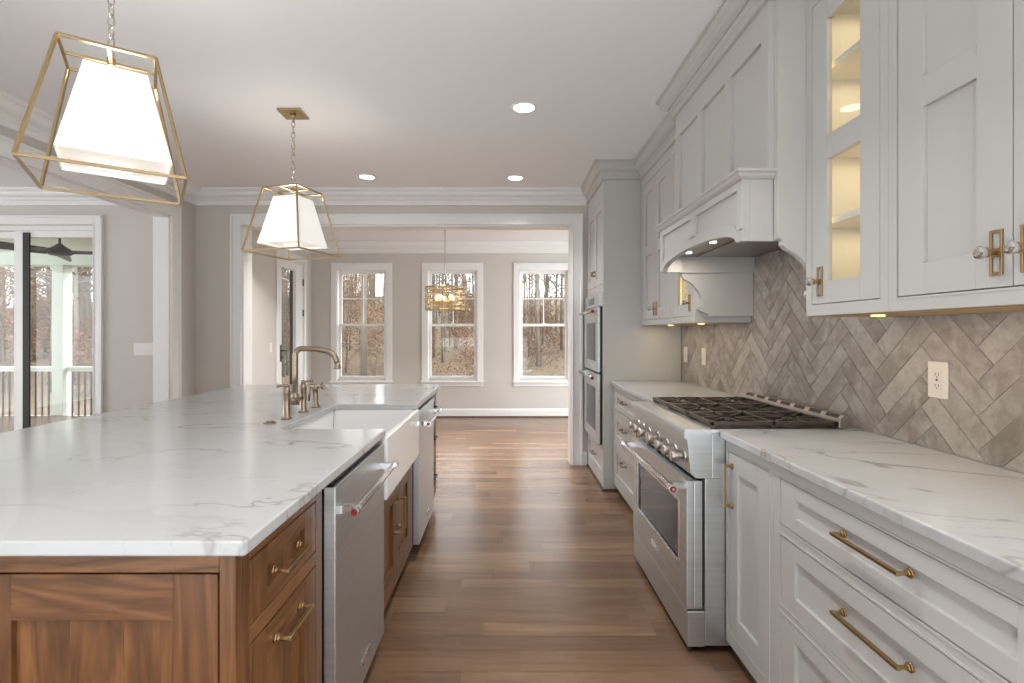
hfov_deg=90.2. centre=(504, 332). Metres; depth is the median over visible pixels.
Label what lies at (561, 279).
bare tree
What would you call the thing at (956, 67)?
upper cabinet
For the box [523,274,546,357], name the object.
tree
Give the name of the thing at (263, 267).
wall
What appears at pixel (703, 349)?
outlet
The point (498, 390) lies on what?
wall
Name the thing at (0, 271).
tree
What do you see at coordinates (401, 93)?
ceiling
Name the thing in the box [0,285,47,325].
tree
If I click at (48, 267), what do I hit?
tree
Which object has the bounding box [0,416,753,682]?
floor
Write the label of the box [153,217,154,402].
trim
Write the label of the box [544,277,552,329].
tree
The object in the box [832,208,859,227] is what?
shelf
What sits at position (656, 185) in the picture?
upper cabinet
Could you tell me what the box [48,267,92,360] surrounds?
tree
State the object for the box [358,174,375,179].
recessed light
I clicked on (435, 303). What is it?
drum chandelier
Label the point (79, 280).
tree
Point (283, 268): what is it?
tree
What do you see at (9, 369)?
porch railing
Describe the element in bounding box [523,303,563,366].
shrub
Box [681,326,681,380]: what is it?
wall
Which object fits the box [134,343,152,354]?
light switch
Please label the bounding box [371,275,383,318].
tree
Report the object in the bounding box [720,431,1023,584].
countertop
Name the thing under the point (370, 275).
tree
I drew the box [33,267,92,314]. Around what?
tree
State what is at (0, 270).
tree
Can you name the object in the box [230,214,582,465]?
trim
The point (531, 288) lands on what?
tree
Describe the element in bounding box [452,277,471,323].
tree
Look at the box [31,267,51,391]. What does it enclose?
porch post
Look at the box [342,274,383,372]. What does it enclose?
tree
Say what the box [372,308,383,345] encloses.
shrub
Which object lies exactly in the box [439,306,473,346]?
shrub
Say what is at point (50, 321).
shrub
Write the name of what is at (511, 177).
recessed light
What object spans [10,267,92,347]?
tree
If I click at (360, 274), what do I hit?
tree
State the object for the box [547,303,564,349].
shrub
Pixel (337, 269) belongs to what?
window
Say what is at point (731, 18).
trim
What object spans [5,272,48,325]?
tree
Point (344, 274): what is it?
tree
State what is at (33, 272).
tree
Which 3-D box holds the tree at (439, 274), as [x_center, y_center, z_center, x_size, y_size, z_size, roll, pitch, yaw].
[-4.031,-2.917,33.522,2.471,8.915,3.596,0,0,-22]
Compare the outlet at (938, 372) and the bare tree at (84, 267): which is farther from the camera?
the bare tree at (84, 267)
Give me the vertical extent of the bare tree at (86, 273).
18.402 m
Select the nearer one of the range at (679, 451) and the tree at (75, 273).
the range at (679, 451)
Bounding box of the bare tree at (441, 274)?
[434,274,452,284]
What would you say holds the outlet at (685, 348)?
attached to the backsplash
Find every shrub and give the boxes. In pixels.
[0,320,39,358]
[5,295,73,361]
[32,294,90,354]
[36,321,73,355]
[37,323,92,394]
[72,311,92,365]
[282,347,289,380]
[284,330,289,369]
[342,300,383,353]
[342,305,383,375]
[342,323,352,369]
[353,296,383,365]
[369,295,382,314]
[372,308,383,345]
[432,316,473,375]
[432,317,454,367]
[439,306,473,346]
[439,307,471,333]
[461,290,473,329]
[464,294,473,330]
[522,300,564,350]
[522,323,546,367]
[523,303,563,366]
[544,316,563,335]
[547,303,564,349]
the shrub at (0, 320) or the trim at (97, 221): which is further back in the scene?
the shrub at (0, 320)
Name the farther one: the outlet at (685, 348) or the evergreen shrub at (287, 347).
the evergreen shrub at (287, 347)
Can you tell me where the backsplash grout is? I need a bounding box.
[683,260,1023,473]
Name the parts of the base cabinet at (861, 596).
drawer, handle, handle, drawer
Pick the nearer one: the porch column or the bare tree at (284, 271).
the porch column
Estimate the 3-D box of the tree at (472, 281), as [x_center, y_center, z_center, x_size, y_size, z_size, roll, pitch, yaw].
[-1.194,-4.364,28.047,5.210,12.917,3.581,0,0,27]
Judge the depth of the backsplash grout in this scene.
1.68 m
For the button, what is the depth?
2.25 m
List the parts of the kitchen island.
door, drawer, drawer, handle, handle, door, handle, handle, door, drawer, drawer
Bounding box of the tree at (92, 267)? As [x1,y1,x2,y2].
[72,267,92,348]
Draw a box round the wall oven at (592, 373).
[579,292,601,444]
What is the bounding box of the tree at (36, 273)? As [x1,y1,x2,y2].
[7,273,46,331]
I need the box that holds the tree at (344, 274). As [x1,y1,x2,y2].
[342,274,356,332]
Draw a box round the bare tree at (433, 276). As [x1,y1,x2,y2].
[432,274,450,356]
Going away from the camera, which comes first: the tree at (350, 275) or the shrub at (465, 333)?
the shrub at (465, 333)
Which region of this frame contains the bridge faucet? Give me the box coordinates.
[276,346,340,418]
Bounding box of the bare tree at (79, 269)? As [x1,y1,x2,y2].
[72,267,91,364]
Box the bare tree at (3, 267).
[0,267,9,355]
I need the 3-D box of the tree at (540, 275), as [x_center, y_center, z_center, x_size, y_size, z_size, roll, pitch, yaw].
[2.723,-8.347,50.565,6.150,16.013,4.988,0,0,-33]
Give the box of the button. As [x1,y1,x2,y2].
[263,421,276,423]
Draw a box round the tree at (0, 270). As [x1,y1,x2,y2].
[0,270,49,354]
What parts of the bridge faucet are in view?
lever, valve post, valve post, lever, spout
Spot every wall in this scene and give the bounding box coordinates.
[0,126,194,396]
[0,205,587,463]
[252,230,310,383]
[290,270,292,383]
[311,253,567,407]
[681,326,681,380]
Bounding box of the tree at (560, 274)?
[550,274,564,323]
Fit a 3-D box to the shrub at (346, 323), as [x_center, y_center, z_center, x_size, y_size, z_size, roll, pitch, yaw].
[-8.165,0.673,23.950,2.953,3.482,3.058,0,0,-28]
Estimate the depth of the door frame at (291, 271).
7.94 m
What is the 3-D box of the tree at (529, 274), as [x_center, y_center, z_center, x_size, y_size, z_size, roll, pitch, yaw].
[2.352,-3.211,47.013,3.905,6.419,3.038,0,0,-35]
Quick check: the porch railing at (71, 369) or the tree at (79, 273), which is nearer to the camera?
the porch railing at (71, 369)
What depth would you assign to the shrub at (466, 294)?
45.57 m
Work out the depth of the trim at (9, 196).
5.06 m
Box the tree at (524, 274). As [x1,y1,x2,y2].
[523,274,533,322]
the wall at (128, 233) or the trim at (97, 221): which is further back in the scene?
the wall at (128, 233)
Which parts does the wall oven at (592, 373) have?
handle, handle, door, door, control panel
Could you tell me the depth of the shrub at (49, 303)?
30.21 m
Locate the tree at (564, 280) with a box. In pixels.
[552,280,564,318]
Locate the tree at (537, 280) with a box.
[528,274,539,366]
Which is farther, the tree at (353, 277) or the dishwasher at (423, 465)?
the tree at (353, 277)
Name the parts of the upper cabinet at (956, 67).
crystal knob, handle, crystal knob, door, handle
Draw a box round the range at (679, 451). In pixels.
[619,392,863,648]
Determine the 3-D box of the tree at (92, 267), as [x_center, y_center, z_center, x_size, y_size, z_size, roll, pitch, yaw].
[-26.077,-5.012,33.313,3.611,13.024,5.254,0,0,2]
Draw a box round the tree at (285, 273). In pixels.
[283,273,289,335]
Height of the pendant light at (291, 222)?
0.918 m
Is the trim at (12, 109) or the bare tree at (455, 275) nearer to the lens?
the trim at (12, 109)
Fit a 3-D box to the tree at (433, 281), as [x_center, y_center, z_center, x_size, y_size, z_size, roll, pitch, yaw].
[-4.987,-1.698,28.037,3.649,7.708,4.690,0,0,0]
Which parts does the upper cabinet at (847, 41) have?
crystal knob, handle, door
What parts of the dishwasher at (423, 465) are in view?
door, handle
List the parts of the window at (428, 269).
sash, sash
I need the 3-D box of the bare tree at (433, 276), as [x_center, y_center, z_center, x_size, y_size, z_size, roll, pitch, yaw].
[-4.464,-5.046,30.952,4.138,13.700,5.224,0,0,15]
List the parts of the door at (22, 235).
screen frame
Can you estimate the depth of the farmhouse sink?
2.72 m
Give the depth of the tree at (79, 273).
23.90 m
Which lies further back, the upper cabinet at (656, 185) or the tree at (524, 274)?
the tree at (524, 274)
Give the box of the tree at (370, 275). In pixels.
[344,274,382,321]
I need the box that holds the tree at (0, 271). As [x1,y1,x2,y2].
[0,271,13,345]
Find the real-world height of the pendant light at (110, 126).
0.918 m
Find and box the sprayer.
[308,383,324,407]
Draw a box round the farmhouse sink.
[293,409,418,499]
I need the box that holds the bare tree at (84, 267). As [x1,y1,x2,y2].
[82,267,92,350]
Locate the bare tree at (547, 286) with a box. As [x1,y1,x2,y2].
[544,274,555,330]
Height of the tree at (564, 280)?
6.957 m
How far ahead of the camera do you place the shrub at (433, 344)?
25.23 m
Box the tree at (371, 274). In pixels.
[370,274,383,316]
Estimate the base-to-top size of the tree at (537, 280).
18.989 m
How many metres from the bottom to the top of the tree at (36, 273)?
6.160 m
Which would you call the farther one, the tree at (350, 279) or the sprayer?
the tree at (350, 279)
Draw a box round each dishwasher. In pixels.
[322,441,398,682]
[413,397,442,544]
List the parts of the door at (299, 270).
handle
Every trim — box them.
[0,91,586,205]
[0,135,181,398]
[0,157,169,401]
[0,187,119,205]
[0,215,103,414]
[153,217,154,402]
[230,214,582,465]
[255,230,567,252]
[581,0,768,204]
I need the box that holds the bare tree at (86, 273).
[83,267,87,346]
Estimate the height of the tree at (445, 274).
11.745 m
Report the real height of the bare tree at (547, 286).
15.524 m
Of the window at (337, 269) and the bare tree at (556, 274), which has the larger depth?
the bare tree at (556, 274)
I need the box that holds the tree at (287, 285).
[282,269,289,374]
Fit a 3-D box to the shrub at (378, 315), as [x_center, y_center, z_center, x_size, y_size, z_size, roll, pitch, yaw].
[-6.192,0.465,24.393,3.450,3.928,3.331,0,0,12]
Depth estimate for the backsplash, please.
2.02 m
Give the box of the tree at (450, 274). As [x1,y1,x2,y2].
[437,274,464,320]
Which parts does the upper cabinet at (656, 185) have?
door, handle, door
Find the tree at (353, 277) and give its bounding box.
[344,277,359,318]
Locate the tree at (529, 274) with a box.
[522,274,544,323]
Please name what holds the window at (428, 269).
in the wall at (498, 390)
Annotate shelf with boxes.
[832,40,859,79]
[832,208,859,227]
[834,144,859,157]
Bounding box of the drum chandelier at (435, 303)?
[425,285,464,310]
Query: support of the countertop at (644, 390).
on the base cabinet at (623, 411)
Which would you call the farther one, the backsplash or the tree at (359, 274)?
the tree at (359, 274)
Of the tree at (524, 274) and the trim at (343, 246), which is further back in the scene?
the tree at (524, 274)
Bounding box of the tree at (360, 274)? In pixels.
[343,274,361,294]
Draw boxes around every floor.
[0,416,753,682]
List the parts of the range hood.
panel, chimney panel, panel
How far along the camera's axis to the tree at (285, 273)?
35.35 m
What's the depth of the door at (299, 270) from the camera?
7.44 m
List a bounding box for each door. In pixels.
[0,225,92,429]
[276,249,306,383]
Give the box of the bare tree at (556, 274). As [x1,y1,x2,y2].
[540,274,557,331]
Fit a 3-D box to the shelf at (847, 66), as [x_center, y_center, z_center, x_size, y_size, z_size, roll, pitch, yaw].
[1.317,-0.958,1.723,0.294,0.020,0.372,0,0,0]
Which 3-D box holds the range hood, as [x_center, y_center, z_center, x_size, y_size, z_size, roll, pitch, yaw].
[1.181,-0.691,2.496,0.592,1.179,1.128,0,0,0]
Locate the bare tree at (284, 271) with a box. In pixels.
[282,268,286,375]
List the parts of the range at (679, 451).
knob, knob, knob, knob, knob, door, kick panel, knob, control panel, knob, trim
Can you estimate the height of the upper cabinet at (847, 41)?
1.224 m
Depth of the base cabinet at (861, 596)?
1.25 m
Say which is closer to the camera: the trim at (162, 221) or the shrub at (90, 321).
the trim at (162, 221)
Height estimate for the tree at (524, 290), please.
7.985 m
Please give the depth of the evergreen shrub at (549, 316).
39.39 m
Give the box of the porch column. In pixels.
[50,265,73,415]
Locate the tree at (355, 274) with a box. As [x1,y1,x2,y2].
[343,274,367,350]
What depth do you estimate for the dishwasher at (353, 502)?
1.66 m
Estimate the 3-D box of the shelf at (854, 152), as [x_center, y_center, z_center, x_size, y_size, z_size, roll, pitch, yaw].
[1.317,-0.665,1.723,0.294,0.020,0.372,0,0,0]
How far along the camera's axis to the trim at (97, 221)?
5.08 m
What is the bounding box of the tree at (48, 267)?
[11,267,72,351]
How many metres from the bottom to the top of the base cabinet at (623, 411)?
0.888 m
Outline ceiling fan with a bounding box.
[0,238,92,261]
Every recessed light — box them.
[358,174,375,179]
[507,175,523,180]
[511,101,536,113]
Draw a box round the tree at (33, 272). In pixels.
[33,272,91,312]
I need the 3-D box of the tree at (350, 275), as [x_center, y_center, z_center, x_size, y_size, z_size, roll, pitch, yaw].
[-12.625,-2.830,42.406,3.236,6.837,4.159,0,0,-7]
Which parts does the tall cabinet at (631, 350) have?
door, drawer, door, shoe molding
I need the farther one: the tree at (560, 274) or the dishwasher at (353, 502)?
the tree at (560, 274)
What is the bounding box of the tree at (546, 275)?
[522,274,564,343]
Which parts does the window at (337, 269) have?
sash, sash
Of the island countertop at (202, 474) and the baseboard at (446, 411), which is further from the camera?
the baseboard at (446, 411)
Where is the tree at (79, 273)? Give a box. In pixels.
[72,273,92,312]
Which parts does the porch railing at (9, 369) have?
rail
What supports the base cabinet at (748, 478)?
on the floor at (605, 582)
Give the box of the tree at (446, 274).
[438,274,472,344]
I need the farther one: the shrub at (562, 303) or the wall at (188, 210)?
the shrub at (562, 303)
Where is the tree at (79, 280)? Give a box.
[31,280,89,324]
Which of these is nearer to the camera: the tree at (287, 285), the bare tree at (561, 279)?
the tree at (287, 285)
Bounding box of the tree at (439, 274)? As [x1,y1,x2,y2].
[432,274,457,351]
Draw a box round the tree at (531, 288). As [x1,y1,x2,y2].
[522,274,548,334]
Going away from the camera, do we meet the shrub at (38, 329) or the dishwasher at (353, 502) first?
the dishwasher at (353, 502)
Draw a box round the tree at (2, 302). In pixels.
[0,267,48,392]
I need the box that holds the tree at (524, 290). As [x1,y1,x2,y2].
[522,290,544,344]
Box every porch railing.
[0,366,51,415]
[67,366,92,415]
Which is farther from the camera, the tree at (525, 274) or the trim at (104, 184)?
the tree at (525, 274)
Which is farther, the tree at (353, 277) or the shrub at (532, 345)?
the tree at (353, 277)
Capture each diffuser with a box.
[58,146,168,180]
[266,241,319,247]
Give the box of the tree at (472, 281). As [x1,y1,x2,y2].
[456,274,530,313]
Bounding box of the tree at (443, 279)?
[432,274,472,362]
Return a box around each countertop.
[0,384,440,555]
[610,381,738,400]
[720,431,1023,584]
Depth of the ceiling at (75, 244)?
8.16 m
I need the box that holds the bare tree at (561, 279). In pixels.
[542,274,562,349]
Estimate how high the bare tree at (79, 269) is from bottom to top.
14.895 m
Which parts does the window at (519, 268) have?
sash, sash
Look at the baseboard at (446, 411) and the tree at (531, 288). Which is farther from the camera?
the tree at (531, 288)
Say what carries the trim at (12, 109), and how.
attached to the wall at (188, 210)
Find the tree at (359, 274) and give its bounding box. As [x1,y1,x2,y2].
[342,274,379,350]
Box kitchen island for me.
[0,393,437,682]
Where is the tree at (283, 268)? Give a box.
[283,268,355,316]
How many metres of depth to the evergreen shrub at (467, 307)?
42.19 m
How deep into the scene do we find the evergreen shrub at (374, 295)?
63.81 m
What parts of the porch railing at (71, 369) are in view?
rail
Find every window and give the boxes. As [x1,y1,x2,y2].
[329,263,392,383]
[420,263,483,385]
[512,263,567,385]
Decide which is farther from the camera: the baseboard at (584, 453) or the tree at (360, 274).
the tree at (360, 274)
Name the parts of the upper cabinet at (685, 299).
door, handle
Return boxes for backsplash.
[682,249,1023,472]
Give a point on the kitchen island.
(256, 616)
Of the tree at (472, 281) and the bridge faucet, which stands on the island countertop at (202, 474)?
the bridge faucet
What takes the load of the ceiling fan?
hanging from the ceiling at (75, 244)
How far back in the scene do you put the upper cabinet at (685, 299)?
3.27 m
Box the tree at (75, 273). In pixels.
[34,267,92,383]
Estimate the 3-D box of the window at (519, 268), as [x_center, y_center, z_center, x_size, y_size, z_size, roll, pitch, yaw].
[0.613,-0.133,8.060,0.990,1.935,0.210,0,0,0]
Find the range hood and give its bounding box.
[654,0,805,315]
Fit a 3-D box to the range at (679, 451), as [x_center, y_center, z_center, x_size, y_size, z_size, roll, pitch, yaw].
[1.069,0.831,2.520,0.810,0.978,0.910,0,0,0]
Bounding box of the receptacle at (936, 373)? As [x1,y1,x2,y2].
[933,370,940,389]
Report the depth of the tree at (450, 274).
53.49 m
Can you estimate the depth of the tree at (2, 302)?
22.05 m
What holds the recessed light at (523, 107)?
in the ceiling at (401, 93)
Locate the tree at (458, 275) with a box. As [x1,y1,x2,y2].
[457,275,463,341]
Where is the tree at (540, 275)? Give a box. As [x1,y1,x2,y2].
[522,275,544,323]
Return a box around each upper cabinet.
[641,146,709,325]
[672,142,750,323]
[805,0,999,316]
[889,0,1023,311]
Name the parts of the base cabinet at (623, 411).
drawer, drawer, drawer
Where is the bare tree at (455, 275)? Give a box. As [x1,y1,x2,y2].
[436,274,461,348]
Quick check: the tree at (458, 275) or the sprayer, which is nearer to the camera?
the sprayer
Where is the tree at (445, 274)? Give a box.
[438,274,466,344]
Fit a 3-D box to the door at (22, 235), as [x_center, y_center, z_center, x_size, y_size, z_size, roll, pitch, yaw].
[-5.426,0.120,5.185,2.647,2.400,0.130,0,0,0]
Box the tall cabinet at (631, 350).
[587,180,680,490]
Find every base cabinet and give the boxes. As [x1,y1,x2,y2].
[613,386,637,511]
[723,441,773,682]
[774,464,1023,682]
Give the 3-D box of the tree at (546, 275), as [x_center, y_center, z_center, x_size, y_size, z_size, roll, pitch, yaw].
[2.537,-2.738,35.539,4.759,7.823,3.703,0,0,2]
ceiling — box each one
[0,0,721,240]
[0,238,92,266]
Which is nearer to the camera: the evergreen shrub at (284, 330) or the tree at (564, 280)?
the evergreen shrub at (284, 330)
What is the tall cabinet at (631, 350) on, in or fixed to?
on the floor at (605, 582)
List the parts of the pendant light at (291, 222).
frame, lamp shade, chain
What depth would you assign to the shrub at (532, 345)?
27.21 m
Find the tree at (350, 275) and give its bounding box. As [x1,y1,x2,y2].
[343,275,371,327]
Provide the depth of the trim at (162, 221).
4.69 m
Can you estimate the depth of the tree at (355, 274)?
34.48 m
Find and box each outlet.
[684,347,686,361]
[702,348,705,364]
[928,361,948,399]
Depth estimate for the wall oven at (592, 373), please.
4.55 m
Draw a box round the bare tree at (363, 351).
[360,274,366,375]
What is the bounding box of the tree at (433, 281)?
[382,281,443,347]
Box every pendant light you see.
[11,0,187,205]
[241,108,340,259]
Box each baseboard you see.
[437,408,567,416]
[583,452,586,464]
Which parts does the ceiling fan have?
blade, motor, blade, blade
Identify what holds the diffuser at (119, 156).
attached to the pendant light at (110, 126)
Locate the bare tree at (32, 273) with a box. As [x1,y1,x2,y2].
[1,271,46,361]

